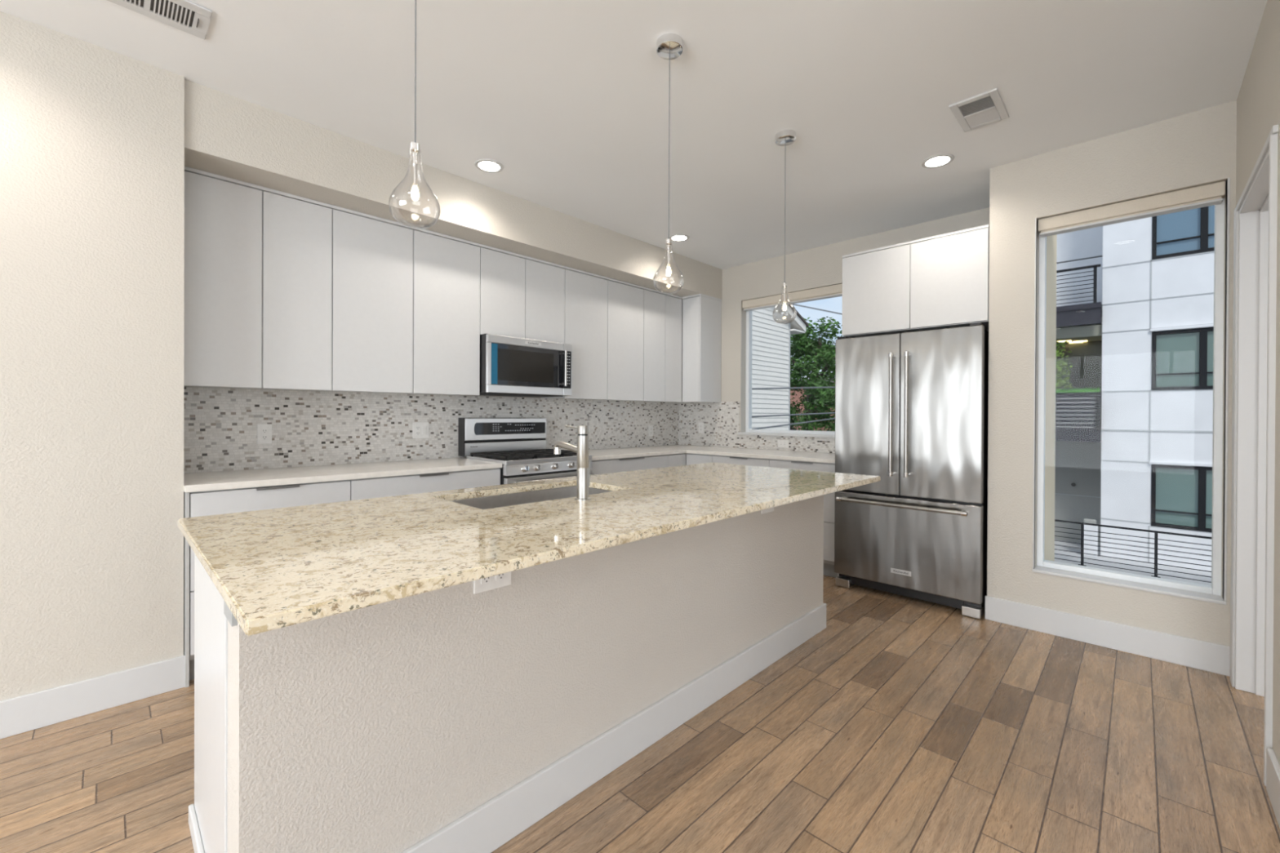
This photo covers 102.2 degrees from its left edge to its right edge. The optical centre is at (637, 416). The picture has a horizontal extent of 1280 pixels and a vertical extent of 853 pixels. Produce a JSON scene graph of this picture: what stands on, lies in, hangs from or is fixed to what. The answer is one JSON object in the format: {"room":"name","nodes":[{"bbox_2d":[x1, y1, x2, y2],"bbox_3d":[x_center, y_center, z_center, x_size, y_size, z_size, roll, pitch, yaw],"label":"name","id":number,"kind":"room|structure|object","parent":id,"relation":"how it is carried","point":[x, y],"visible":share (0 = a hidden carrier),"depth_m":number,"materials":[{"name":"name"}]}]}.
{"room":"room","nodes":[
{"label":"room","id":0,"kind":"room"},
{"bbox_2d":[0,11,184,701],"bbox_3d":[-4.045,-0.161,0.827,0.750,2.759,4.944,0,0,44],"label":"wall","id":1,"kind":"structure","parent":0,"point":[92,136],"depth_m":2.12,"materials":[{"name":"paint"}]},
{"bbox_2d":[0,655,185,738],"bbox_3d":[-3.702,1.150,0.642,0.015,0.142,4.759,0,0,44],"label":"baseboard","id":2,"kind":"structure","parent":1,"relation":"attached to","point":[38,709],"depth_m":2.12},
{"bbox_2d":[191,386,659,473],"bbox_3d":[-1.010,-0.160,4.377,0.150,2.759,4.376,0,0,44],"label":"wall","id":3,"kind":"structure","parent":0,"point":[197,387],"depth_m":4.10,"materials":[{"name":"paint"}]},
{"bbox_2d":[183,170,332,391],"bbox_3d":[-2.118,-0.683,2.874,0.332,1.056,0.660,0,0,44],"label":"upper cabinet","id":4,"kind":"object","parent":3,"relation":"attached to","point":[258,304],"visible":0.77,"depth_m":2.73,"materials":[{"name":"laminate"}]},
{"bbox_2d":[320,208,479,395],"bbox_3d":[-1.561,-0.682,3.447,0.332,1.056,0.936,0,0,44],"label":"upper cabinet","id":5,"kind":"object","parent":3,"relation":"attached to","point":[406,314],"visible":0.99,"depth_m":3.28,"materials":[{"name":"laminate"}]},
{"bbox_2d":[183,386,678,473],"bbox_3d":[-1.011,0.073,4.264,0.008,0.467,4.215,0,0,44],"label":"tile backsplash","id":6,"kind":"structure","parent":3,"relation":"attached to","point":[309,428],"depth_m":3.42,"materials":[{"name":"tile"}]},
{"bbox_2d":[257,423,271,444],"bbox_3d":[-2.193,0.100,3.038,0.009,0.116,0.072,0,0,44],"label":"wall outlet","id":7,"kind":"object","parent":6,"relation":"attached to","point":[264,431],"visible":1,"depth_m":3.04,"materials":[{"name":"plastic"}]},
{"bbox_2d":[261,428,267,439],"bbox_3d":[-2.191,0.100,3.036,0.003,0.068,0.033,0,0,44],"label":"receptacle","id":8,"kind":"object","parent":7,"relation":"attached to","point":[264,431],"depth_m":3.03,"materials":[{"name":"plastic"}]},
{"bbox_2d":[412,422,429,438],"bbox_3d":[-1.549,0.096,3.697,0.012,0.116,0.118,0,0,44],"label":"wall outlet","id":9,"kind":"object","parent":6,"relation":"attached to","point":[420,429],"visible":1,"depth_m":3.70,"materials":[{"name":"plastic"}]},
{"bbox_2d":[415,425,420,435],"bbox_3d":[-1.564,0.096,3.680,0.003,0.068,0.033,0,0,44],"label":"receptacle","id":10,"kind":"object","parent":9,"relation":"attached to","point":[417,427],"depth_m":3.68,"materials":[{"name":"plastic"}]},
{"bbox_2d":[648,425,653,436],"bbox_3d":[0.144,0.147,5.440,0.009,0.116,0.072,0,0,44],"label":"wall outlet","id":11,"kind":"object","parent":6,"relation":"attached to","point":[650,427],"visible":1,"depth_m":5.43,"materials":[{"name":"plastic"}]},
{"bbox_2d":[480,247,564,343],"bbox_3d":[-0.970,-0.899,4.052,0.332,0.622,0.752,0,0,44],"label":"upper cabinet","id":12,"kind":"object","parent":3,"relation":"attached to","point":[520,297],"visible":0.67,"depth_m":3.91,"materials":[{"name":"laminate"}]},
{"bbox_2d":[479,333,572,397],"bbox_3d":[-0.918,-0.376,4.004,0.476,0.423,0.748,0,0,44],"label":"microwave","id":13,"kind":"object","parent":12,"relation":"attached to","point":[510,366],"visible":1,"depth_m":3.82,"materials":[{"name":"silver metal"}]},
{"bbox_2d":[540,269,644,400],"bbox_3d":[-0.383,-0.681,4.657,0.332,1.056,0.933,0,0,44],"label":"upper cabinet","id":14,"kind":"object","parent":3,"relation":"attached to","point":[604,318],"visible":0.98,"depth_m":4.52,"materials":[{"name":"laminate"}]},
{"bbox_2d":[631,289,681,402],"bbox_3d":[0.141,-0.681,5.196,0.332,1.056,0.568,0,0,44],"label":"upper cabinet","id":15,"kind":"object","parent":3,"relation":"attached to","point":[662,313],"visible":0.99,"depth_m":5.06,"materials":[{"name":"laminate"}]},
{"bbox_2d":[184,79,722,299],"bbox_3d":[-0.797,-1.382,4.063,0.580,0.310,4.223,0,0,44],"label":"soffit","id":16,"kind":"structure","parent":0,"point":[227,135],"depth_m":3.05,"materials":[{"name":"paint"}]},
{"bbox_2d":[0,0,1267,269],"bbox_3d":[0.104,-1.618,-0.156,8.052,0.200,9.320,0,0,44],"label":"ceiling","id":17,"kind":"structure","parent":0,"point":[571,97],"depth_m":2.36,"materials":[{"name":"paint"}]},
{"bbox_2d":[106,0,212,39],"bbox_3d":[-1.808,-1.527,1.884,0.207,0.014,0.377,0,0,44],"label":"ceiling vent","id":18,"kind":"object","parent":17,"relation":"in","point":[189,17],"visible":1,"depth_m":1.95,"materials":[{"name":"white metal"}]},
{"bbox_2d":[388,0,440,229],"bbox_3d":[-0.589,-1.016,1.372,0.127,1.021,0.127,0,0,44],"label":"pendant light","id":19,"kind":"object","parent":17,"relation":"hanging from","point":[415,147],"visible":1,"depth_m":1.37,"materials":[{"name":"clear glass"}]},
{"bbox_2d":[410,142,419,164],"bbox_3d":[-0.591,-0.701,1.373,0.022,0.056,0.022,0,0,44],"label":"socket","id":20,"kind":"object","parent":19,"relation":"attached to","point":[415,147],"depth_m":1.37,"materials":[{"name":"silver metal"}]},
{"bbox_2d":[474,159,503,173],"bbox_3d":[-0.904,-1.531,3.154,0.172,0.006,0.172,0,0,44],"label":"recessed light","id":21,"kind":"object","parent":17,"relation":"in","point":[490,166],"visible":1,"depth_m":3.15,"materials":[{"name":"white"}]},
{"bbox_2d":[653,33,684,293],"bbox_3d":[0.131,-1.015,2.109,0.127,1.021,0.127,0,0,44],"label":"pendant light","id":22,"kind":"object","parent":17,"relation":"hanging from","point":[669,46],"visible":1,"depth_m":2.10,"materials":[{"name":"clear glass"}]},
{"bbox_2d":[666,238,671,253],"bbox_3d":[0.129,-0.700,2.110,0.022,0.056,0.022,0,0,44],"label":"socket","id":23,"kind":"object","parent":22,"relation":"attached to","point":[668,242],"depth_m":2.10,"materials":[{"name":"silver metal"}]},
{"bbox_2d":[669,234,688,241],"bbox_3d":[0.359,-1.530,4.417,0.172,0.006,0.172,0,0,44],"label":"recessed light","id":24,"kind":"object","parent":17,"relation":"in","point":[677,237],"visible":0.95,"depth_m":4.41,"materials":[{"name":"white plastic"}]},
{"bbox_2d":[772,129,796,324],"bbox_3d":[0.800,-1.015,2.794,0.127,1.021,0.127,0,0,44],"label":"pendant light","id":25,"kind":"object","parent":17,"relation":"hanging from","point":[784,137],"visible":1,"depth_m":2.79,"materials":[{"name":"clear glass"}]},
{"bbox_2d":[782,282,786,293],"bbox_3d":[0.799,-0.699,2.795,0.022,0.056,0.022,0,0,44],"label":"socket","id":26,"kind":"object","parent":25,"relation":"attached to","point":[784,284],"depth_m":2.79,"materials":[{"name":"silver metal"}]},
{"bbox_2d":[920,153,954,168],"bbox_3d":[1.786,-1.519,3.069,0.172,0.006,0.172,0,0,44],"label":"recessed light","id":27,"kind":"object","parent":17,"relation":"in","point":[940,160],"visible":1,"depth_m":3.06,"materials":[{"name":"white"}]},
{"bbox_2d":[949,88,1008,132],"bbox_3d":[1.700,-1.515,2.563,0.195,0.010,0.313,0,0,44],"label":"ceiling vent","id":28,"kind":"object","parent":17,"relation":"in","point":[987,108],"visible":1,"depth_m":2.55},
{"bbox_2d":[0,575,1279,852],"bbox_3d":[0.091,1.301,-0.145,8.052,0.120,9.320,0,0,44],"label":"floor","id":29,"kind":"structure","parent":0,"point":[904,724],"depth_m":1.84,"materials":[{"name":"brown wood"}]},
{"bbox_2d":[183,480,350,687],"bbox_3d":[-2.015,0.780,2.781,0.625,0.881,0.682,0,0,44],"label":"base cabinet","id":30,"kind":"object","parent":29,"relation":"on","point":[207,503],"depth_m":2.45,"materials":[{"name":"laminate"}]},
{"bbox_2d":[349,467,500,501],"bbox_3d":[-1.456,0.781,3.356,0.625,0.881,0.920,0,0,44],"label":"base cabinet","id":31,"kind":"object","parent":29,"relation":"on","point":[384,486],"visible":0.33,"depth_m":3.09,"materials":[{"name":"laminate"}]},
{"bbox_2d":[183,457,502,493],"bbox_3d":[-1.691,0.323,3.107,0.635,0.031,1.608,0,0,44],"label":"countertop","id":32,"kind":"structure","parent":31,"relation":"on","point":[235,479],"depth_m":2.87,"materials":[{"name":"stone"}]},
{"bbox_2d":[188,487,826,852],"bbox_3d":[-0.130,0.788,2.298,0.769,0.886,2.768,0,0,44],"label":"kitchen island","id":33,"kind":"object","parent":29,"relation":"on","point":[451,719],"visible":0.74,"depth_m":1.47,"materials":[{"name":"paint"}]},
{"bbox_2d":[473,571,511,594],"bbox_3d":[-0.410,0.433,1.470,0.009,0.116,0.118,0,0,44],"label":"wall outlet","id":34,"kind":"object","parent":33,"relation":"attached to","point":[503,580],"visible":0.34,"depth_m":1.47,"materials":[{"name":"plastic"}]},
{"bbox_2d":[480,576,491,584],"bbox_3d":[-0.424,0.433,1.452,0.003,0.068,0.033,0,0,44],"label":"receptacle","id":35,"kind":"object","parent":34,"relation":"attached to","point":[487,580],"depth_m":1.45,"materials":[{"name":"plastic"}]},
{"bbox_2d":[495,573,506,580],"bbox_3d":[-0.392,0.433,1.485,0.003,0.068,0.033,0,0,44],"label":"receptacle","id":36,"kind":"object","parent":34,"relation":"attached to","point":[501,576],"depth_m":1.49,"materials":[{"name":"plastic"}]},
{"bbox_2d":[177,462,880,635],"bbox_3d":[-0.047,0.331,2.200,1.118,0.026,2.782,0,0,44],"label":"island countertop","id":37,"kind":"structure","parent":33,"relation":"on","point":[273,569],"depth_m":1.43,"materials":[{"name":"stone"}]},
{"bbox_2d":[452,485,610,509],"bbox_3d":[-0.415,0.444,2.171,0.405,0.199,0.742,0,0,44],"label":"sink","id":38,"kind":"object","parent":37,"relation":"in","point":[508,500],"visible":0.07,"depth_m":2.35,"materials":[{"name":"metal"}]},
{"bbox_2d":[553,425,590,500],"bbox_3d":[-0.263,0.175,2.046,0.208,0.285,0.060,0,0,44],"label":"kitchen faucet","id":39,"kind":"object","parent":37,"relation":"on","point":[581,449],"visible":1,"depth_m":1.98,"materials":[{"name":"metal"}]},
{"bbox_2d":[760,506,773,514],"bbox_3d":[0.648,0.416,2.557,0.009,0.116,0.118,0,0,44],"label":"wall outlet","id":40,"kind":"object","parent":33,"relation":"attached to","point":[770,509],"visible":0.11,"depth_m":2.55,"materials":[{"name":"plastic"}]},
{"bbox_2d":[457,417,594,494],"bbox_3d":[-0.825,0.616,3.912,0.748,1.214,0.757,0,0,44],"label":"gas range","id":41,"kind":"object","parent":29,"relation":"on","point":[519,444],"visible":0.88,"depth_m":3.88,"materials":[{"name":"silver metal"}]},
{"bbox_2d":[466,454,591,465],"bbox_3d":[-0.803,0.307,3.894,0.542,0.032,0.754,0,0,44],"label":"cooktop","id":42,"kind":"object","parent":41,"relation":"in","point":[515,460],"depth_m":3.66,"materials":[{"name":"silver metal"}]},
{"bbox_2d":[590,454,668,475],"bbox_3d":[-0.267,0.782,4.579,0.625,0.881,0.969,0,0,44],"label":"base cabinet","id":43,"kind":"object","parent":29,"relation":"on","point":[633,464],"visible":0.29,"depth_m":4.35,"materials":[{"name":"laminate"}]},
{"bbox_2d":[588,444,835,463],"bbox_3d":[0.564,0.329,4.382,2.089,0.031,1.849,0,0,44],"label":"countertop","id":44,"kind":"structure","parent":43,"relation":"on","point":[638,451],"depth_m":4.56,"materials":[{"name":"stone"}]},
{"bbox_2d":[666,453,685,466],"bbox_3d":[0.155,0.783,5.022,0.611,0.881,0.253,0,0,44],"label":"base cabinet","id":45,"kind":"object","parent":29,"relation":"on","point":[674,460],"visible":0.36,"depth_m":4.80,"materials":[{"name":"laminate"}]},
{"bbox_2d":[686,453,712,465],"bbox_3d":[0.788,0.785,5.013,0.301,0.881,0.628,0,0,44],"label":"base cabinet","id":46,"kind":"object","parent":29,"relation":"on","point":[691,459],"visible":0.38,"depth_m":4.80,"materials":[{"name":"laminate"}]},
{"bbox_2d":[712,455,770,466],"bbox_3d":[1.098,0.788,4.702,0.575,0.881,0.642,0,0,44],"label":"base cabinet","id":47,"kind":"object","parent":29,"relation":"on","point":[716,459],"visible":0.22,"depth_m":4.46,"materials":[{"name":"laminate"}]},
{"bbox_2d":[768,458,837,577],"bbox_3d":[1.517,0.791,4.294,0.592,0.881,0.642,0,0,44],"label":"base cabinet","id":48,"kind":"object","parent":29,"relation":"on","point":[828,499],"visible":0.23,"depth_m":3.94,"materials":[{"name":"laminate"}]},
{"bbox_2d":[834,322,988,618],"bbox_3d":[1.981,0.327,3.669,0.906,1.811,0.777,0,0,44],"label":"refrigerator","id":49,"kind":"object","parent":29,"relation":"on","point":[912,408],"visible":0.98,"depth_m":3.38,"materials":[{"name":"silver metal"}]},
{"bbox_2d":[684,207,989,465],"bbox_3d":[1.605,-0.149,4.778,3.038,2.759,0.153,0,0,44],"label":"wall","id":50,"kind":"structure","parent":0,"point":[821,266],"depth_m":4.92,"materials":[{"name":"paint"}]},
{"bbox_2d":[659,295,721,402],"bbox_3d":[0.550,-0.680,5.447,0.564,1.056,0.355,0,0,44],"label":"upper cabinet","id":51,"kind":"object","parent":50,"relation":"attached to","point":[701,316],"visible":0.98,"depth_m":5.22,"materials":[{"name":"laminate"}]},
{"bbox_2d":[184,166,721,301],"bbox_3d":[-0.792,-1.217,4.062,0.570,0.017,4.212,0,0,44],"label":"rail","id":52,"kind":"object","parent":51,"relation":"attached to","point":[186,168],"visible":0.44,"depth_m":3.24,"materials":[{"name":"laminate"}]},
{"bbox_2d":[678,401,835,453],"bbox_3d":[1.215,0.080,5.045,2.094,0.467,0.008,0,0,44],"label":"tile backsplash","id":53,"kind":"structure","parent":50,"relation":"attached to","point":[721,420],"depth_m":5.34,"materials":[{"name":"tile"}]},
{"bbox_2d":[698,422,703,433],"bbox_3d":[0.687,0.116,5.547,0.072,0.116,0.009,0,0,44],"label":"wall outlet","id":54,"kind":"object","parent":53,"relation":"attached to","point":[700,424],"visible":1,"depth_m":5.54,"materials":[{"name":"plastic"}]},
{"bbox_2d":[777,440,788,448],"bbox_3d":[1.378,0.254,4.874,0.116,0.072,0.009,0,0,44],"label":"wall outlet","id":55,"kind":"object","parent":53,"relation":"attached to","point":[781,443],"visible":1,"depth_m":4.87,"materials":[{"name":"plastic"}]},
{"bbox_2d":[779,441,786,445],"bbox_3d":[1.376,0.254,4.872,0.068,0.033,0.003,0,0,44],"label":"receptacle","id":56,"kind":"object","parent":55,"relation":"attached to","point":[781,443],"depth_m":4.87,"materials":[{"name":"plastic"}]},
{"bbox_2d":[737,310,835,438],"bbox_3d":[1.475,-0.494,4.882,1.100,1.352,0.185,0,0,44],"label":"window","id":57,"kind":"structure","parent":50,"relation":"in","point":[748,431],"depth_m":5.26,"materials":[{"name":"plastic"}]},
{"bbox_2d":[742,283,842,311],"bbox_3d":[1.470,-1.119,4.863,1.078,0.098,0.070,0,0,44],"label":"roller shade","id":58,"kind":"object","parent":50,"relation":"attached to","point":[833,291],"visible":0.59,"depth_m":4.82,"materials":[{"name":"fabric"}]},
{"bbox_2d":[751,386,835,389],"bbox_3d":[3.284,-0.508,8.904,0.023,0.433,8.112,0,0,41],"label":"overhead cable","id":59,"kind":"object","parent":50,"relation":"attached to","point":[793,387],"visible":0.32,"depth_m":7.79,"materials":[{"name":"rubber"}]},
{"bbox_2d":[751,412,835,417],"bbox_3d":[3.282,-0.064,8.905,0.023,0.209,8.111,0,0,41],"label":"overhead cable","id":60,"kind":"object","parent":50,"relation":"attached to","point":[826,412],"visible":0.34,"depth_m":7.79,"materials":[{"name":"rubber"}]},
{"bbox_2d":[751,417,835,429],"bbox_3d":[3.285,0.043,8.903,0.023,0.389,8.118,0,0,40],"label":"overhead cable","id":61,"kind":"object","parent":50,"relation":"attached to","point":[831,418],"visible":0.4,"depth_m":7.74,"materials":[{"name":"rubber"}]},
{"bbox_2d":[841,224,989,337],"bbox_3d":[2.071,-0.887,3.726,0.902,0.590,0.697,0,0,44],"label":"upper cabinet","id":62,"kind":"object","parent":50,"relation":"attached to","point":[939,282],"visible":0.92,"depth_m":3.43,"materials":[{"name":"laminate"}]},
{"bbox_2d":[986,156,1031,604],"bbox_3d":[2.469,-0.140,3.342,0.204,2.759,0.699,0,0,44],"label":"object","id":63,"kind":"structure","parent":0,"point":[1011,184],"depth_m":3.09,"materials":[{"name":"paint"}]},
{"bbox_2d":[1044,235,1057,561],"bbox_3d":[2.670,-0.139,3.374,0.040,3.159,0.680,0,0,44],"label":"window frame","id":64,"kind":"structure","parent":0,"point":[1051,241],"depth_m":3.40,"materials":[{"name":"beige paint"}]},
{"bbox_2d":[985,595,1230,676],"bbox_3d":[2.493,1.171,2.820,0.997,0.142,0.015,0,0,44],"label":"baseboard","id":65,"kind":"structure","parent":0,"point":[1205,655],"depth_m":2.76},
{"bbox_2d":[1028,100,1236,646],"bbox_3d":[2.683,-0.137,2.767,0.905,2.759,0.172,0,0,44],"label":"wall","id":66,"kind":"structure","parent":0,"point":[1197,148],"depth_m":2.70,"materials":[{"name":"paint"}]},
{"bbox_2d":[1031,177,1230,604],"bbox_3d":[2.635,-0.124,2.805,0.749,2.057,0.175,0,0,44],"label":"window","id":67,"kind":"structure","parent":66,"relation":"attached to","point":[1212,593],"depth_m":2.61,"materials":[{"name":"plastic"}]},
{"bbox_2d":[1037,181,1226,237],"bbox_3d":[2.622,-1.104,2.784,0.725,0.092,0.077,0,0,44],"label":"roller shade","id":68,"kind":"object","parent":66,"relation":"attached to","point":[1211,194],"visible":1,"depth_m":2.73,"materials":[{"name":"fabric"}]},
{"bbox_2d":[1054,204,1214,571],"bbox_3d":[14.219,-2.135,11.376,11.508,11.200,2.265,0,0,44],"label":"apartment building","id":69,"kind":"structure","parent":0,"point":[1135,299],"depth_m":12.33,"materials":[{"name":"white paint"}]},
{"bbox_2d":[1055,340,1072,390],"bbox_3d":[11.061,-0.833,13.637,0.673,2.313,0.682,0,0,44],"label":"plant","id":70,"kind":"object","parent":69,"relation":"on","point":[1062,382],"visible":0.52,"depth_m":13.52,"materials":[{"name":"green plant"}]},
{"bbox_2d":[1072,340,1087,342],"bbox_3d":[11.877,-2.025,13.839,0.280,0.018,0.200,0,0,44],"label":"ceiling light","id":71,"kind":"object","parent":69,"relation":"attached to","point":[1075,341],"depth_m":13.81,"materials":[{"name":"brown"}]},
{"bbox_2d":[1235,0,1279,764],"bbox_3d":[2.131,-0.136,1.637,0.120,2.759,2.218,0,0,44],"label":"wall opening","id":72,"kind":"structure","parent":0,"point":[1258,100],"depth_m":1.84,"materials":[{"name":"paint"}]},
{"bbox_2d":[1230,124,1278,786],"bbox_3d":[2.508,0.137,2.031,0.146,2.215,0.990,0,0,44],"label":"trim","id":73,"kind":"structure","parent":72,"relation":"attached to","point":[1255,218],"depth_m":2.32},
{"bbox_2d":[1266,747,1279,828],"bbox_3d":[1.704,1.172,1.306,0.015,0.142,1.150,0,0,44],"label":"baseboard opening","id":74,"kind":"structure","parent":72,"relation":"attached to","point":[1273,766],"depth_m":1.64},
{"label":"outside","id":75,"kind":"structure","parent":0,"visible":0},
{"bbox_2d":[792,303,842,315],"bbox_3d":[3.257,-1.964,9.390,3.140,1.062,0.023,0,0,44],"label":"overhead cable","id":76,"kind":"object","parent":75,"point":[793,304],"visible":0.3,"depth_m":9.36,"materials":[{"name":"rubber"}]},
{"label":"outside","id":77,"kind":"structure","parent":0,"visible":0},
{"bbox_2d":[1054,539,1211,586],"bbox_3d":[13.448,3.662,11.342,12.500,0.400,3.780,0,0,44],"label":"patio slab","id":78,"kind":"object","parent":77,"point":[1060,543],"depth_m":11.94,"materials":[{"name":"concrete"}]},
{"bbox_2d":[1083,518,1097,557],"bbox_3d":[11.246,2.997,12.830,0.300,0.900,0.240,0,0,44],"label":"utility box","id":79,"kind":"object","parent":78,"relation":"on","point":[1087,527],"visible":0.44,"depth_m":12.73,"materials":[{"name":"white paint"}]},
{"bbox_2d":[1054,519,1211,582],"bbox_3d":[11.198,2.953,11.063,9.655,1.000,0.120,0,0,44],"label":"railing","id":80,"kind":"object","parent":78,"relation":"on","point":[1082,524],"visible":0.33,"depth_m":11.31,"materials":[{"name":"black metal"}]},
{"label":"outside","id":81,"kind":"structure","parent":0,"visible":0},
{"bbox_3d":[15.372,4.355,30.175,100.000,0.300,55.300,0,0,44],"label":"ground","id":82,"kind":"structure","parent":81,"visible":0},
{"bbox_2d":[751,304,808,430],"bbox_3d":[-0.216,-0.431,12.035,5.500,9.256,6.950,0,0,44],"label":"house","id":83,"kind":"structure","parent":82,"relation":"on","point":[771,340],"depth_m":11.75,"materials":[{"name":"paint"}]},
{"bbox_2d":[790,377,835,431],"bbox_3d":[10.242,1.145,26.310,10.400,6.100,2.400,0,0,44],"label":"brick building","id":84,"kind":"structure","parent":82,"relation":"on","point":[798,394],"depth_m":26.74,"materials":[{"name":"red brick"}]},
{"bbox_2d":[790,315,841,431],"bbox_3d":[7.244,0.205,19.222,5.408,8.048,7.349,0,0,-38],"label":"broadleaf tree","id":85,"kind":"object","parent":82,"relation":"on","point":[823,354],"visible":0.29,"depth_m":18.20,"materials":[{"name":"green plant"}]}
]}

